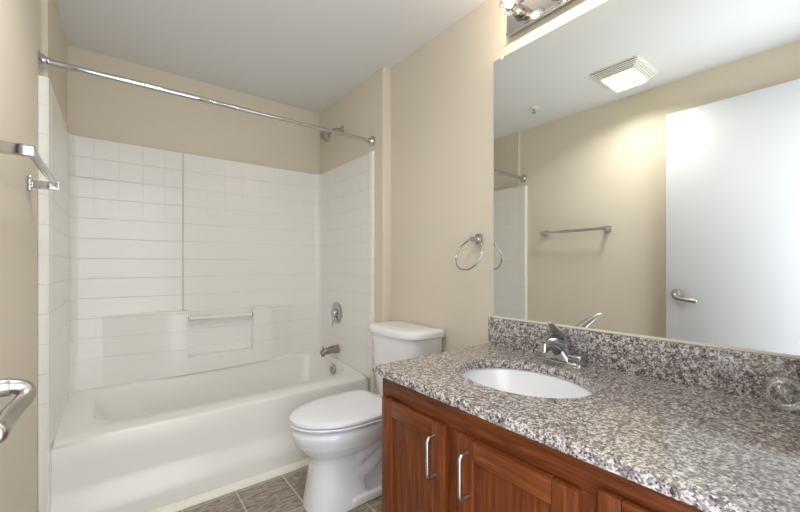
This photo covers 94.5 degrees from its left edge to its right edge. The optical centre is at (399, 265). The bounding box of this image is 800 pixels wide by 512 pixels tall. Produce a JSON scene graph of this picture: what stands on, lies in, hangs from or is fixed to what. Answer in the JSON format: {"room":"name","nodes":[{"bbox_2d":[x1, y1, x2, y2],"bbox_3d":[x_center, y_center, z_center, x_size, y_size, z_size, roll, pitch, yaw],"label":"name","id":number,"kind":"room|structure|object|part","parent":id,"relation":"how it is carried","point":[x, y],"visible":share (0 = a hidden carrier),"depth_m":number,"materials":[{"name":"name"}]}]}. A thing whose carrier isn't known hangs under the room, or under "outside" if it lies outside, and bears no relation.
{"room":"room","nodes":[
{"label":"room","id":0,"kind":"room"},
{"bbox_2d":[0,377,36,442],"bbox_3d":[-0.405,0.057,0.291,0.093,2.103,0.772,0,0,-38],"label":"door handle","id":1,"kind":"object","parent":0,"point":[25,391],"depth_m":0.54,"materials":[{"name":"grey metal"}]},
{"bbox_2d":[0,0,66,511],"bbox_3d":[-1.089,-0.058,0.960,0.124,2.355,2.950,0,0,-38],"label":"wall","id":2,"kind":"structure","parent":0,"point":[27,27],"depth_m":1.17,"materials":[{"name":"beige paint"}]},
{"bbox_2d":[0,140,59,191],"bbox_3d":[-1.079,-0.280,1.081,0.081,0.048,0.551,0,0,-38],"label":"towel bar","id":3,"kind":"object","parent":2,"relation":"attached to","point":[11,148],"visible":1,"depth_m":0.97,"materials":[{"name":"silver metal"}]},
{"bbox_3d":[-0.921,-0.280,0.883,0.072,0.026,0.026,0,0,-38],"label":"post","id":4,"kind":"part","parent":3,"relation":"part of","materials":[{"name":"silver metal"}]},
{"bbox_3d":[-1.261,-0.280,1.260,0.010,0.048,0.046,0,0,-38],"label":"plate","id":5,"kind":"part","parent":3,"relation":"part of","materials":[{"name":"silver metal"}]},
{"bbox_3d":[-1.229,-0.280,1.284,0.072,0.026,0.026,0,0,-38],"label":"post","id":6,"kind":"part","parent":3,"relation":"part of","materials":[{"name":"silver metal"}]},
{"bbox_2d":[37,50,374,146],"bbox_3d":[-0.789,-0.802,1.906,1.546,0.066,0.066,0,0,-38],"label":"shower curtain rod","id":7,"kind":"object","parent":2,"relation":"attached to","point":[43,61],"visible":1,"depth_m":1.69,"materials":[{"name":"silver metal"}]},
{"bbox_3d":[-1.180,-0.802,1.606,0.553,0.026,0.026,0,0,-38],"label":"rod","id":8,"kind":"part","parent":7,"relation":"part of","materials":[{"name":"silver metal"}]},
{"bbox_3d":[-0.573,-0.802,2.072,0.992,0.028,0.028,0,0,-38],"label":"rod","id":9,"kind":"part","parent":7,"relation":"part of","materials":[{"name":"silver metal"}]},
{"bbox_2d":[67,45,319,398],"bbox_3d":[-1.287,-0.058,2.570,1.525,2.355,0.100,0,0,-38],"label":"wall","id":10,"kind":"structure","parent":0,"point":[97,108],"depth_m":2.40,"materials":[{"name":"beige paint"}]},
{"bbox_2d":[148,458,308,511],"bbox_3d":[-0.759,1.104,1.895,1.507,0.032,0.030,0,0,-38],"label":"trim","id":11,"kind":"structure","parent":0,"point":[181,505],"depth_m":1.83,"materials":[{"name":"white paint"}]},
{"bbox_2d":[57,0,485,113],"bbox_3d":[-0.417,-1.275,1.477,1.860,0.080,2.950,0,0,-38],"label":"ceiling","id":12,"kind":"structure","parent":0,"point":[308,55],"depth_m":1.99,"materials":[{"name":"white paint"}]},
{"bbox_2d":[179,467,381,511],"bbox_3d":[-0.417,1.160,1.477,1.860,0.080,2.950,0,0,-38],"label":"floor","id":13,"kind":"structure","parent":0,"point":[284,493],"depth_m":1.77,"materials":[{"name":"tile"}]},
{"bbox_2d":[51,349,367,511],"bbox_3d":[-1.008,0.889,2.209,1.503,0.461,0.770,0,0,-38],"label":"bathtub","id":14,"kind":"object","parent":13,"relation":"on","point":[147,445],"visible":0.92,"depth_m":1.86,"materials":[{"name":"white ceramic"}]},
{"bbox_2d":[38,75,373,511],"bbox_3d":[-1.015,0.194,2.200,1.545,1.852,0.818,0,0,-38],"label":"tub surround","id":15,"kind":"object","parent":14,"relation":"on","point":[153,263],"visible":0.98,"depth_m":2.36,"materials":[{"name":"tile"}]},
{"bbox_2d":[103,310,187,385],"bbox_3d":[-1.537,0.494,2.250,0.426,0.411,0.062,0,0,-38],"label":"soap shelf","id":16,"kind":"object","parent":15,"relation":"attached to","point":[139,345],"depth_m":2.24,"materials":[{"name":"plastic"}]},
{"bbox_3d":[-1.209,0.634,2.503,0.402,0.112,0.062,0,0,-38],"label":"niche sill","id":17,"kind":"part","parent":15,"relation":"part of","materials":[{"name":"plastic"}]},
{"bbox_2d":[251,304,292,361],"bbox_3d":[-0.928,0.483,2.719,0.307,0.391,0.062,0,0,-38],"label":"soap shelf","id":18,"kind":"object","parent":15,"relation":"attached to","point":[271,324],"depth_m":2.68,"materials":[{"name":"plastic"}]},
{"bbox_2d":[320,345,339,356],"bbox_3d":[-0.515,0.614,2.682,0.144,0.070,0.062,0,0,-38],"label":"tub spout","id":19,"kind":"object","parent":15,"relation":"attached to","point":[333,349],"visible":1,"depth_m":2.67,"materials":[{"name":"silver metal"}]},
{"bbox_2d":[331,302,341,325],"bbox_3d":[-0.486,0.351,2.723,0.047,0.172,0.160,0,0,-38],"label":"shower valve","id":20,"kind":"object","parent":15,"relation":"attached to","point":[336,310],"visible":1,"depth_m":2.70,"materials":[{"name":"silver metal"}]},
{"bbox_2d":[52,349,367,450],"bbox_3d":[-1.024,0.852,2.230,1.502,0.386,0.717,0,0,-38],"label":"basin","id":21,"kind":"object","parent":14,"relation":"in","point":[242,407],"depth_m":2.04,"materials":[{"name":"white plastic"}]},
{"bbox_3d":[-0.489,0.746,2.676,0.021,0.074,0.074,0,0,-38],"label":"overflow plate","id":22,"kind":"part","parent":14,"relation":"part of","materials":[{"name":"silver metal"}]},
{"bbox_2d":[289,320,444,511],"bbox_3d":[-0.185,0.722,1.861,0.737,0.797,0.436,0,0,-38],"label":"toilet","id":23,"kind":"object","parent":13,"relation":"on","point":[340,435],"visible":0.6,"depth_m":1.72,"materials":[{"name":"white ceramic"}]},
{"bbox_3d":[-0.292,0.718,1.794,0.486,0.016,0.374,0,0,-38],"label":"seat","id":24,"kind":"part","parent":23,"relation":"part of","materials":[{"name":"white plastic"}]},
{"bbox_3d":[-0.290,0.694,1.795,0.489,0.024,0.374,0,0,-38],"label":"seat lid","id":25,"kind":"part","parent":23,"relation":"part of","materials":[{"name":"white plastic"}]},
{"bbox_3d":[0.010,0.345,2.011,0.245,0.044,0.436,0,0,-38],"label":"tank lid","id":26,"kind":"part","parent":23,"relation":"part of","materials":[{"name":"white ceramic"}]},
{"bbox_3d":[0.014,0.548,2.014,0.222,0.360,0.410,0,0,-38],"label":"tank","id":27,"kind":"part","parent":23,"relation":"part of","materials":[{"name":"white ceramic"}]},
{"bbox_2d":[382,378,703,511],"bbox_3d":[0.463,0.752,1.090,0.668,0.736,0.996,0,0,-38],"label":"vanity cabinet","id":28,"kind":"object","parent":13,"relation":"on","point":[437,456],"visible":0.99,"depth_m":0.95,"materials":[{"name":"brown wood"}]},
{"bbox_3d":[0.041,0.724,1.170,0.008,0.444,0.212,0,0,-38],"label":"door","id":29,"kind":"part","parent":28,"relation":"part of","materials":[{"name":"brown wood"}]},
{"bbox_3d":[0.038,0.480,1.168,0.019,0.055,0.200,0,0,-38],"label":"rail","id":30,"kind":"part","parent":28,"relation":"part of","materials":[{"name":"brown wood"}]},
{"bbox_3d":[0.087,0.547,1.059,0.035,0.125,0.010,0,0,-38],"label":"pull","id":31,"kind":"part","parent":28,"relation":"part of","materials":[{"name":"silver metal"}]},
{"bbox_3d":[0.163,0.547,0.960,0.035,0.125,0.010,0,0,-38],"label":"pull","id":32,"kind":"part","parent":28,"relation":"part of","materials":[{"name":"silver metal"}]},
{"bbox_3d":[0.265,0.724,0.879,0.008,0.444,0.230,0,0,-38],"label":"door","id":33,"kind":"part","parent":28,"relation":"part of","materials":[{"name":"brown wood"}]},
{"bbox_3d":[0.262,0.480,0.877,0.019,0.055,0.218,0,0,-38],"label":"rail","id":34,"kind":"part","parent":28,"relation":"part of","materials":[{"name":"brown wood"}]},
{"bbox_2d":[372,317,799,511],"bbox_3d":[0.483,0.308,1.085,0.646,0.150,1.069,0,0,-38],"label":"countertop","id":35,"kind":"structure","parent":28,"relation":"on","point":[693,425],"depth_m":0.91,"materials":[{"name":"grey stone"}]},
{"bbox_2d":[462,368,591,397],"bbox_3d":[0.392,0.454,1.188,0.367,0.141,0.467,0,0,-38],"label":"undermount sink","id":36,"kind":"object","parent":35,"relation":"in","point":[522,382],"visible":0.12,"depth_m":1.34,"materials":[{"name":"white ceramic"}]},
{"bbox_2d":[535,321,587,366],"bbox_3d":[0.553,0.271,1.339,0.167,0.163,0.186,0,0,-38],"label":"faucet","id":37,"kind":"object","parent":35,"relation":"on","point":[554,347],"visible":1,"depth_m":1.32,"materials":[{"name":"silver metal"}]},
{"bbox_3d":[0.556,0.291,1.341,0.135,0.085,0.048,0,0,-38],"label":"spout","id":38,"kind":"part","parent":37,"relation":"part of","materials":[{"name":"silver metal"}]},
{"bbox_3d":[0.553,0.238,1.326,0.046,0.098,0.155,0,0,44],"label":"lever","id":39,"kind":"part","parent":37,"relation":"part of","materials":[{"name":"silver metal"}]},
{"bbox_3d":[0.594,0.347,1.370,0.062,0.012,0.186,0,0,-38],"label":"deck plate","id":40,"kind":"part","parent":37,"relation":"part of","materials":[{"name":"silver metal"}]},
{"bbox_2d":[761,376,799,410],"bbox_3d":[0.944,0.311,0.891,0.083,0.083,0.108,0,0,-19],"label":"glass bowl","id":41,"kind":"object","parent":35,"relation":"on","point":[767,383],"visible":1,"depth_m":0.93,"materials":[{"name":"clear glass"}]},
{"bbox_3d":[0.457,0.451,0.623,0.019,0.042,0.148,0,0,-38],"label":"rail","id":42,"kind":"part","parent":28,"relation":"part of","materials":[{"name":"brown wood"}]},
{"bbox_2d":[320,0,606,394],"bbox_3d":[0.237,-0.058,1.980,0.171,2.355,2.950,0,0,-38],"label":"wall","id":43,"kind":"structure","parent":0,"point":[429,116],"depth_m":1.99,"materials":[{"name":"beige paint"}]},
{"bbox_2d":[320,126,343,141],"bbox_3d":[-0.492,-0.952,2.647,0.172,0.142,0.086,0,0,-38],"label":"showerhead","id":44,"kind":"object","parent":43,"relation":"attached to","point":[325,136],"visible":0.74,"depth_m":2.61,"materials":[{"name":"silver metal"}]},
{"bbox_2d":[455,234,482,270],"bbox_3d":[0.334,-0.065,1.720,0.107,0.174,0.160,0,0,-38],"label":"towel ring","id":45,"kind":"object","parent":43,"relation":"attached to","point":[478,239],"visible":1,"depth_m":1.72,"materials":[{"name":"silver metal"}]},
{"bbox_3d":[0.350,-0.123,1.732,0.049,0.022,0.022,0,0,-38],"label":"post","id":46,"kind":"part","parent":45,"relation":"part of","materials":[{"name":"silver metal"}]},
{"bbox_3d":[0.373,-0.129,1.750,0.010,0.046,0.042,0,0,-38],"label":"plate","id":47,"kind":"part","parent":45,"relation":"part of","materials":[{"name":"silver metal"}]},
{"bbox_2d":[499,0,574,36],"bbox_3d":[0.604,-1.052,1.329,0.154,0.117,0.605,0,0,-38],"label":"vanity light","id":48,"kind":"object","parent":43,"relation":"attached to","point":[522,14],"visible":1,"depth_m":1.51,"materials":[{"name":"silver metal"}]},
{"bbox_2d":[499,0,527,20],"bbox_3d":[0.457,-1.052,1.499,0.127,0.080,0.080,0,0,-38],"label":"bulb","id":49,"kind":"object","parent":48,"relation":"attached to","point":[518,10],"depth_m":1.52,"materials":[{"name":"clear glass"}]},
{"bbox_2d":[488,317,799,404],"bbox_3d":[0.733,0.293,1.272,0.022,0.120,1.061,0,0,-38],"label":"backsplash","id":50,"kind":"structure","parent":43,"relation":"attached to","point":[742,373],"depth_m":1.13,"materials":[{"name":"stone"}]},
{"bbox_2d":[493,0,799,358],"bbox_3d":[0.743,-0.353,1.269,0.009,1.170,1.038,0,0,-38],"label":"wall mirror","id":51,"kind":"object","parent":43,"relation":"attached to","point":[647,152],"visible":1,"depth_m":1.17,"materials":[{"name":"silver mirror"}]}
]}

